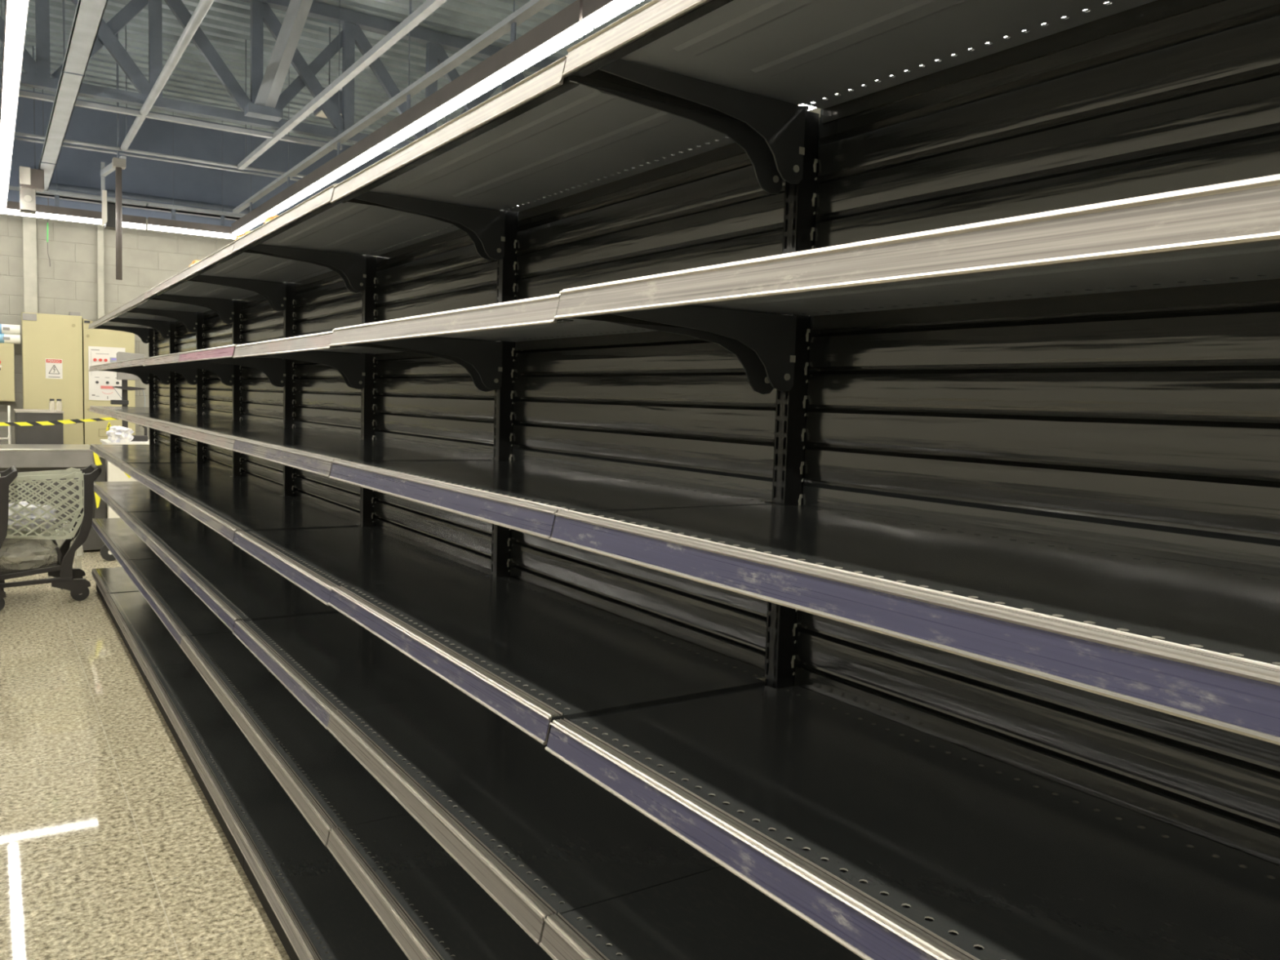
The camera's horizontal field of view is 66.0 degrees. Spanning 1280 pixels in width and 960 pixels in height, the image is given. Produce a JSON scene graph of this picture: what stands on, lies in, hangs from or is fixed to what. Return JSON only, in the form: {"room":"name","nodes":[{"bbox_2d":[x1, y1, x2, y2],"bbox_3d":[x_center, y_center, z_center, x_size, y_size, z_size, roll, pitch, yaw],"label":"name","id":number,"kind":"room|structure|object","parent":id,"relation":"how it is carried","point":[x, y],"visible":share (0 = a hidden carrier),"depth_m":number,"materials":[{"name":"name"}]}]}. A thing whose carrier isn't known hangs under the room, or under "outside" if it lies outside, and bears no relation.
{"room":"supermarket","nodes":[
{"label":"supermarket","id":0,"kind":"room"},
{"bbox_2d":[0,543,331,959],"bbox_3d":[-1.582,1.173,4.244,11.600,0.100,16.200,-1,5,-33],"label":"floor","id":1,"kind":"structure","parent":0,"point":[112,847],"depth_m":3.46,"materials":[{"name":"tile"}]},
{"bbox_2d":[0,405,10,444],"bbox_3d":[-6.301,-0.077,9.419,0.494,1.284,0.024,-1,5,-33],"label":"stand","id":2,"kind":"object","parent":1,"relation":"on","point":[8,437],"visible":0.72,"depth_m":9.50,"materials":[{"name":"white paint"}]},
{"bbox_2d":[0,465,17,610],"bbox_3d":[-4.680,0.391,6.375,1.107,0.929,0.512,-1,5,-33],"label":"shopping cart","id":3,"kind":"object","parent":1,"relation":"on","point":[7,477],"visible":0.98,"depth_m":6.42,"materials":[{"name":"black plastic"}]},
{"bbox_2d":[13,408,64,444],"bbox_3d":[-5.942,-0.069,9.742,0.397,1.240,0.760,-1,5,-33],"label":"cabinet","id":4,"kind":"object","parent":1,"relation":"on","point":[28,434],"visible":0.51,"depth_m":9.40,"materials":[{"name":"grey metal"}]},
{"bbox_2d":[0,417,119,426],"bbox_3d":[-4.628,-0.596,9.935,9.510,0.275,0.001,-1,5,-33],"label":"barrier tape","id":5,"kind":"object","parent":4,"relation":"attached to","point":[66,421],"visible":0.2,"depth_m":9.32,"materials":[{"name":"yellow plastic"}]},
{"bbox_2d":[0,462,102,600],"bbox_3d":[-4.367,0.367,6.809,1.107,0.929,0.512,-1,5,-33],"label":"shopping cart","id":6,"kind":"object","parent":1,"relation":"on","point":[68,578],"visible":0.99,"depth_m":6.84,"materials":[{"name":"black plastic"}]},
{"bbox_2d":[7,501,57,530],"bbox_3d":[-4.287,0.245,6.849,0.427,0.190,0.276,-1,5,-33],"label":"plastic bag","id":7,"kind":"object","parent":6,"relation":"in","point":[39,521],"visible":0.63,"depth_m":6.78,"materials":[{"name":"white plastic"}]},
{"bbox_2d":[5,467,84,539],"bbox_3d":[-4.314,0.169,6.824,0.820,0.476,0.438,-1,5,-33],"label":"basket","id":8,"kind":"object","parent":6,"relation":"on","point":[76,527],"depth_m":6.83,"materials":[{"name":"grey plastic"}]},
{"bbox_2d":[21,311,83,444],"bbox_3d":[-6.168,-0.687,10.358,0.540,2.162,0.156,-1,5,-33],"label":"tall cabinet","id":9,"kind":"object","parent":1,"relation":"on","point":[52,344],"visible":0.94,"depth_m":10.27,"materials":[{"name":"beige metal"}]},
{"bbox_2d":[0,444,106,554],"bbox_3d":[-6.320,0.173,8.321,3.123,0.916,0.845,-1,5,-33],"label":"checkout counter","id":10,"kind":"object","parent":1,"relation":"on","point":[25,457],"depth_m":8.65,"materials":[{"name":"metal"}]},
{"bbox_2d":[0,444,92,451],"bbox_3d":[-6.336,-0.275,8.266,3.050,0.016,0.845,-1,5,-33],"label":"countertop","id":11,"kind":"structure","parent":10,"relation":"on","point":[3,447],"depth_m":8.73,"materials":[{"name":"metal"}]},
{"bbox_2d":[93,452,102,508],"bbox_3d":[-4.825,-0.004,8.763,0.070,0.515,0.003,-1,5,-33],"label":"barrier tape","id":12,"kind":"object","parent":10,"relation":"attached to","point":[97,460],"visible":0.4,"depth_m":8.76,"materials":[{"name":"yellow plastic"}]},
{"bbox_2d":[82,318,135,457],"bbox_3d":[-5.732,-0.664,10.642,0.486,2.100,0.167,-1,5,-33],"label":"tall cabinet","id":13,"kind":"object","parent":1,"relation":"on","point":[100,346],"visible":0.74,"depth_m":10.51,"materials":[{"name":"beige metal"}]},
{"bbox_2d":[100,439,149,560],"bbox_3d":[-4.368,0.149,9.139,1.218,1.000,1.030,-1,5,-33],"label":"checkout counter","id":14,"kind":"object","parent":1,"relation":"on","point":[113,473],"depth_m":8.83,"materials":[{"name":"white paint"}]},
{"bbox_2d":[106,426,133,442],"bbox_3d":[-4.666,-0.413,8.842,0.194,0.148,0.213,5,6,38],"label":"plastic bag","id":15,"kind":"object","parent":14,"relation":"on","point":[116,433],"visible":1,"depth_m":8.78,"materials":[{"name":"white plastic"}]},
{"bbox_2d":[110,351,147,441],"bbox_3d":[-4.706,-0.767,9.072,0.304,0.815,0.220,-1,5,-33],"label":"stand","id":16,"kind":"object","parent":14,"relation":"on","point":[121,356],"visible":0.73,"depth_m":9.03,"materials":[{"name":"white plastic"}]},
{"bbox_2d":[112,386,145,390],"bbox_3d":[-4.694,-0.840,9.048,0.270,0.035,0.180,-1,5,-33],"label":"keyboard tray","id":17,"kind":"object","parent":16,"relation":"on","point":[123,388],"depth_m":8.98,"materials":[{"name":"black plastic"}]},
{"bbox_2d":[116,351,144,380],"bbox_3d":[-4.672,-1.044,9.036,0.230,0.255,0.030,-1,5,-33],"label":"monitor","id":18,"kind":"object","parent":16,"relation":"on","point":[121,356],"depth_m":9.01,"materials":[{"name":"white plastic"}]},
{"bbox_2d":[88,316,176,615],"bbox_3d":[-3.528,-0.124,6.838,0.445,1.956,1.016,-1,5,-33],"label":"bay","id":19,"kind":"object","parent":1,"relation":"on","point":[111,580],"visible":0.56,"depth_m":6.93,"materials":[{"name":"grey metal"}]},
{"bbox_2d":[101,306,204,651],"bbox_3d":[-2.977,-0.041,6.008,0.445,1.956,1.016,-1,5,-33],"label":"bay","id":20,"kind":"object","parent":1,"relation":"on","point":[127,608],"visible":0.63,"depth_m":6.07,"materials":[{"name":"grey metal"}]},
{"bbox_2d":[119,293,239,697],"bbox_3d":[-2.427,0.042,5.177,0.445,1.956,1.016,-1,5,-33],"label":"bay","id":21,"kind":"object","parent":1,"relation":"on","point":[148,642],"visible":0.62,"depth_m":5.22,"materials":[{"name":"grey metal"}]},
{"bbox_2d":[142,273,294,764],"bbox_3d":[-1.876,0.124,4.346,0.445,1.956,1.016,-1,5,-33],"label":"bay","id":22,"kind":"object","parent":1,"relation":"on","point":[257,402],"visible":0.56,"depth_m":4.37,"materials":[{"name":"grey metal"}]},
{"bbox_2d":[177,241,376,869],"bbox_3d":[-1.326,0.207,3.515,0.445,1.956,1.016,-1,5,-33],"label":"bay","id":23,"kind":"object","parent":1,"relation":"on","point":[320,402],"visible":0.59,"depth_m":3.50,"materials":[{"name":"grey metal"}]},
{"bbox_2d":[188,259,199,266],"bbox_3d":[-1.658,-0.804,3.701,0.060,0.043,0.242,-1,5,-33],"label":"packet","id":24,"kind":"object","parent":23,"relation":"on","point":[193,262],"visible":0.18,"depth_m":3.66,"materials":[{"name":"yellow plastic"}]},
{"bbox_2d":[235,230,251,240],"bbox_3d":[-1.200,-0.737,3.010,0.062,0.045,0.215,-1,5,-33],"label":"packet","id":25,"kind":"object","parent":23,"relation":"on","point":[246,232],"visible":0.16,"depth_m":2.98,"materials":[{"name":"yellow plastic"}]},
{"bbox_2d":[231,183,517,959],"bbox_3d":[-0.775,0.289,2.685,0.445,1.956,1.016,-1,5,-33],"label":"bay","id":26,"kind":"object","parent":1,"relation":"on","point":[418,405],"visible":0.68,"depth_m":2.64,"materials":[{"name":"grey metal"}]},
{"bbox_2d":[263,215,278,224],"bbox_3d":[-1.000,-0.705,2.706,0.064,0.042,0.153,-1,5,-33],"label":"packet","id":27,"kind":"object","parent":26,"relation":"on","point":[269,218],"visible":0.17,"depth_m":2.68,"materials":[{"name":"yellow plastic"}]},
{"bbox_2d":[326,54,808,959],"bbox_3d":[-0.225,0.372,1.854,0.445,1.956,1.016,-1,5,-33],"label":"bay","id":28,"kind":"object","parent":1,"relation":"on","point":[602,181],"visible":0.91,"depth_m":1.77,"materials":[{"name":"grey metal"}]},
{"bbox_2d":[538,0,1279,959],"bbox_3d":[0.326,0.454,1.023,0.445,1.956,1.016,-1,5,-33],"label":"bay","id":29,"kind":"object","parent":1,"relation":"on","point":[1014,558],"visible":1,"depth_m":1.08,"materials":[{"name":"grey metal"}]},
{"bbox_2d":[0,85,392,444],"bbox_3d":[-5.909,-1.904,10.701,11.600,4.750,0.200,-1,5,-33],"label":"wall","id":30,"kind":"structure","parent":0,"point":[75,166],"depth_m":10.69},
{"bbox_2d":[0,342,14,401],"bbox_3d":[-6.731,-1.102,9.985,0.653,0.590,0.217,-1,5,-33],"label":"upper cabinet","id":31,"kind":"object","parent":30,"relation":"attached to","point":[6,350],"visible":1,"depth_m":10.05,"materials":[{"name":"beige metal"}]},
{"bbox_2d":[0,333,20,344],"bbox_3d":[-6.638,-1.442,9.968,0.620,0.099,0.102,-1,5,-33],"label":"paper roll","id":32,"kind":"object","parent":31,"relation":"on","point":[4,338],"visible":1,"depth_m":10.06,"materials":[{"name":"white paper"}]},
{"bbox_2d":[0,324,20,334],"bbox_3d":[-6.638,-1.541,9.964,0.620,0.099,0.102,-1,5,-33],"label":"paper roll","id":33,"kind":"object","parent":32,"relation":"on","point":[4,328],"visible":1,"depth_m":10.06,"materials":[{"name":"white paper"}]},
{"bbox_2d":[2,327,9,330],"bbox_3d":[-6.452,-1.540,10.028,0.060,0.030,0.004,-1,5,-33],"label":"print","id":34,"kind":"object","parent":33,"relation":"attached to","point":[3,328],"depth_m":10.03,"materials":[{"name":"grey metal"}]},
{"bbox_2d":[22,216,37,313],"bbox_3d":[-6.369,-1.181,10.312,0.120,3.340,0.060,-1,5,-33],"label":"trim","id":35,"kind":"structure","parent":30,"relation":"attached to","point":[29,228],"depth_m":10.20,"materials":[{"name":"beige paint"}]},
{"bbox_2d":[0,164,102,224],"bbox_3d":[-5.914,-2.889,9.902,0.874,0.537,0.080,-1,5,-33],"label":"linear light","id":36,"kind":"object","parent":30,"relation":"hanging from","point":[56,211],"depth_m":9.93,"materials":[{"name":"white plastic"}]},
{"bbox_2d":[0,208,146,229],"bbox_3d":[-7.224,-2.628,9.059,4.820,0.045,0.060,-1,5,-33],"label":"diffuser","id":37,"kind":"object","parent":36,"relation":"attached to","point":[40,213],"depth_m":9.98,"materials":[{"name":"white plastic"}]},
{"bbox_2d":[97,224,104,319],"bbox_3d":[-5.833,-1.192,10.672,0.060,3.340,0.050,-1,5,-33],"label":"trim","id":38,"kind":"structure","parent":30,"relation":"attached to","point":[100,278],"depth_m":10.57,"materials":[{"name":"beige paint"}]},
{"bbox_2d":[18,189,246,221],"bbox_3d":[-5.327,-2.935,10.515,2.200,0.070,0.120,-1,5,-33],"label":"tray","id":39,"kind":"object","parent":30,"relation":"attached to","point":[41,195],"visible":0.43,"depth_m":10.49,"materials":[{"name":"grey metal"}]},
{"bbox_2d":[46,197,50,266],"bbox_3d":[-6.111,-2.563,10.179,0.030,0.692,0.151,-1,5,-33],"label":"wire","id":40,"kind":"object","parent":39,"relation":"hanging from","point":[47,197],"visible":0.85,"depth_m":10.23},
{"bbox_2d":[122,214,146,229],"bbox_3d":[-5.305,-2.698,10.324,0.215,0.129,0.080,-1,5,-33],"label":"linear light","id":41,"kind":"object","parent":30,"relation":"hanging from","point":[128,221],"depth_m":10.30,"materials":[{"name":"white plastic"}]},
{"bbox_2d":[18,178,253,213],"bbox_3d":[-5.372,-3.081,10.760,2.400,0.057,0.060,-1,5,-33],"label":"ceiling pipe","id":42,"kind":"object","parent":30,"relation":"attached to","point":[52,185],"visible":0.66,"depth_m":10.74,"materials":[{"name":"grey metal"}]},
{"bbox_2d":[0,0,652,152],"bbox_3d":[-1.433,-3.485,3.880,11.600,0.250,16.200,-1,5,-33],"label":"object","id":43,"kind":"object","parent":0,"point":[226,24],"depth_m":8.64,"materials":[{"name":"grey metal"}]},
{"bbox_2d":[0,0,28,209],"bbox_3d":[-2.025,-2.656,3.239,0.080,1.340,14.850,-1,5,-33],"label":"linear light","id":44,"kind":"object","parent":43,"relation":"hanging from","point":[15,11],"visible":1,"depth_m":5.49,"materials":[{"name":"white plastic"}]},
{"bbox_2d":[18,45,44,213],"bbox_3d":[-5.457,-3.143,8.822,0.187,1.460,0.215,-1,5,-33],"label":"lamp","id":45,"kind":"object","parent":43,"relation":"hanging from","point":[31,180],"visible":1,"depth_m":8.81,"materials":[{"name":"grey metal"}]},
{"bbox_2d":[37,0,107,191],"bbox_3d":[-1.798,-2.798,3.502,0.124,1.085,15.060,-1,5,-33],"label":"cable tray","id":46,"kind":"object","parent":43,"relation":"hanging from","point":[88,15],"visible":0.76,"depth_m":6.21,"materials":[{"name":"grey metal"}]},
{"bbox_2d":[13,136,300,181],"bbox_3d":[-4.316,-2.789,8.491,2.850,0.019,0.020,-1,5,-33],"label":"ceiling pipe","id":47,"kind":"object","parent":46,"relation":"on","point":[15,138],"visible":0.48,"depth_m":8.56,"materials":[{"name":"grey metal"}]},
{"bbox_2d":[100,155,126,230],"bbox_3d":[-4.701,-2.594,8.784,0.135,0.600,0.962,-1,5,-33],"label":"ceiling speaker","id":48,"kind":"object","parent":47,"relation":"hanging from","point":[108,210],"visible":0.8,"depth_m":9.04},
{"bbox_2d":[14,131,305,177],"bbox_3d":[-4.238,-2.774,8.327,2.800,0.027,0.028,-1,5,-33],"label":"ceiling pipe","id":49,"kind":"object","parent":46,"relation":"on","point":[20,134],"visible":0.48,"depth_m":8.40,"materials":[{"name":"grey metal"}]},
{"bbox_2d":[0,87,342,150],"bbox_3d":[-3.553,-2.666,7.221,2.720,0.030,0.050,-1,5,-33],"label":"rail","id":50,"kind":"object","parent":46,"relation":"on","point":[21,93],"visible":0.78,"depth_m":7.28,"materials":[{"name":"grey metal"}]},
{"bbox_2d":[111,32,125,279],"bbox_3d":[-4.373,-2.743,8.265,0.095,2.100,0.100,-1,5,-33],"label":"tube","id":51,"kind":"object","parent":43,"relation":"hanging from","point":[117,163],"visible":0.95,"depth_m":8.28,"materials":[{"name":"grey metal"}]},
{"bbox_2d":[124,25,127,135],"bbox_3d":[-4.168,-3.262,7.989,0.008,1.010,0.008,-1,5,-33],"label":"rod","id":52,"kind":"object","parent":43,"relation":"hanging from","point":[126,25],"visible":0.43,"depth_m":7.99,"materials":[{"name":"grey metal"}]},
{"bbox_2d":[147,111,244,239],"bbox_3d":[-4.757,-3.320,10.602,0.980,1.340,0.080,-1,5,-33],"label":"linear light","id":53,"kind":"object","parent":43,"relation":"hanging from","point":[153,224],"visible":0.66,"depth_m":10.58,"materials":[{"name":"white plastic"}]},
{"bbox_2d":[147,224,235,239],"bbox_3d":[-4.777,-2.674,10.652,0.980,0.045,0.060,-1,5,-33],"label":"diffuser","id":54,"kind":"object","parent":53,"relation":"attached to","point":[180,228],"depth_m":10.60,"materials":[{"name":"white plastic"}]},
{"bbox_2d":[244,40,246,157],"bbox_3d":[-3.400,-3.277,8.496,0.008,1.010,0.008,-1,5,-33],"label":"rod","id":55,"kind":"object","parent":43,"relation":"hanging from","point":[245,40],"visible":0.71,"depth_m":8.48,"materials":[{"name":"grey metal"}]},
{"bbox_2d":[0,0,555,151],"bbox_3d":[-3.496,-3.164,7.011,11.200,0.990,0.120,-1,5,-33],"label":"roof truss","id":56,"kind":"object","parent":43,"relation":"attached to","point":[37,74],"visible":0.35,"depth_m":7.38,"materials":[{"name":"grey metal"}]},
{"bbox_2d":[244,0,313,121],"bbox_3d":[-2.596,-3.151,7.166,0.566,0.998,0.257,2,4,4],"label":"girder","id":57,"kind":"object","parent":43,"relation":"attached to","point":[297,12],"visible":1,"depth_m":7.12,"materials":[{"name":"grey metal"}]},
{"bbox_2d":[313,26,342,118],"bbox_3d":[-2.565,-3.378,8.136,0.200,0.720,0.200,-1,5,-33],"label":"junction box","id":58,"kind":"object","parent":43,"relation":"hanging from","point":[318,112],"visible":0.43,"depth_m":8.11,"materials":[{"name":"grey metal"}]},
{"bbox_2d":[409,0,411,14],"bbox_3d":[-1.198,-2.947,5.173,0.008,1.010,0.008,-1,5,-33],"label":"rod","id":59,"kind":"object","parent":43,"relation":"hanging from","point":[410,0],"visible":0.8,"depth_m":5.20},
{"bbox_2d":[237,0,447,169],"bbox_3d":[-1.775,-2.514,6.073,0.045,0.040,6.460,-1,5,-33],"label":"rail","id":60,"kind":"object","parent":59,"relation":"hanging from","point":[428,7],"visible":1,"depth_m":6.03,"materials":[{"name":"grey metal"}]},
{"bbox_2d":[231,0,592,235],"bbox_3d":[-2.279,-2.995,7.461,0.080,1.340,7.500,-1,5,-33],"label":"linear light","id":61,"kind":"object","parent":43,"relation":"hanging from","point":[567,25],"visible":0.88,"depth_m":5.84,"materials":[{"name":"white plastic"}]},
{"bbox_2d":[582,0,643,27],"bbox_3d":[1.816,-2.382,1.286,0.080,1.337,7.330,-1,5,-33],"label":"linear light","id":62,"kind":"object","parent":43,"relation":"hanging from","point":[596,13],"visible":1,"depth_m":4.25,"materials":[{"name":"white plastic"}]},
{"bbox_2d":[445,1,1108,123],"bbox_3d":[1.049,-2.717,5.270,0.080,1.340,14.850,-1,5,-33],"label":"linear light","id":63,"kind":"object","parent":43,"relation":"hanging from","point":[810,107],"visible":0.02,"depth_m":5.45,"materials":[{"name":"white"}]},
{"bbox_2d":[800,1,1108,111],"bbox_3d":[1.028,-2.059,5.322,0.060,0.020,14.850,-1,5,-33],"label":"diffuser","id":64,"kind":"object","parent":63,"relation":"attached to","point":[810,107],"depth_m":5.43,"materials":[{"name":"white plastic"}]},
{"bbox_2d":[808,107,821,119],"bbox_3d":[3.250,-1.337,7.197,0.200,4.750,15.800,-1,5,-33],"label":"wall","id":65,"kind":"structure","parent":0,"point":[817,110],"depth_m":9.34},
{"bbox_3d":[-1.966,-2.932,4.666,0.008,1.010,0.008,-1,5,-33],"label":"rod","id":66,"kind":"object","parent":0,"visible":0},
{"bbox_2d":[120,0,213,151],"bbox_3d":[-2.686,-2.534,5.762,0.054,0.051,5.950,-1,5,-33],"label":"ceiling pipe","id":67,"kind":"object","parent":66,"relation":"hanging from","point":[202,7],"visible":1,"depth_m":6.04,"materials":[{"name":"grey metal"}]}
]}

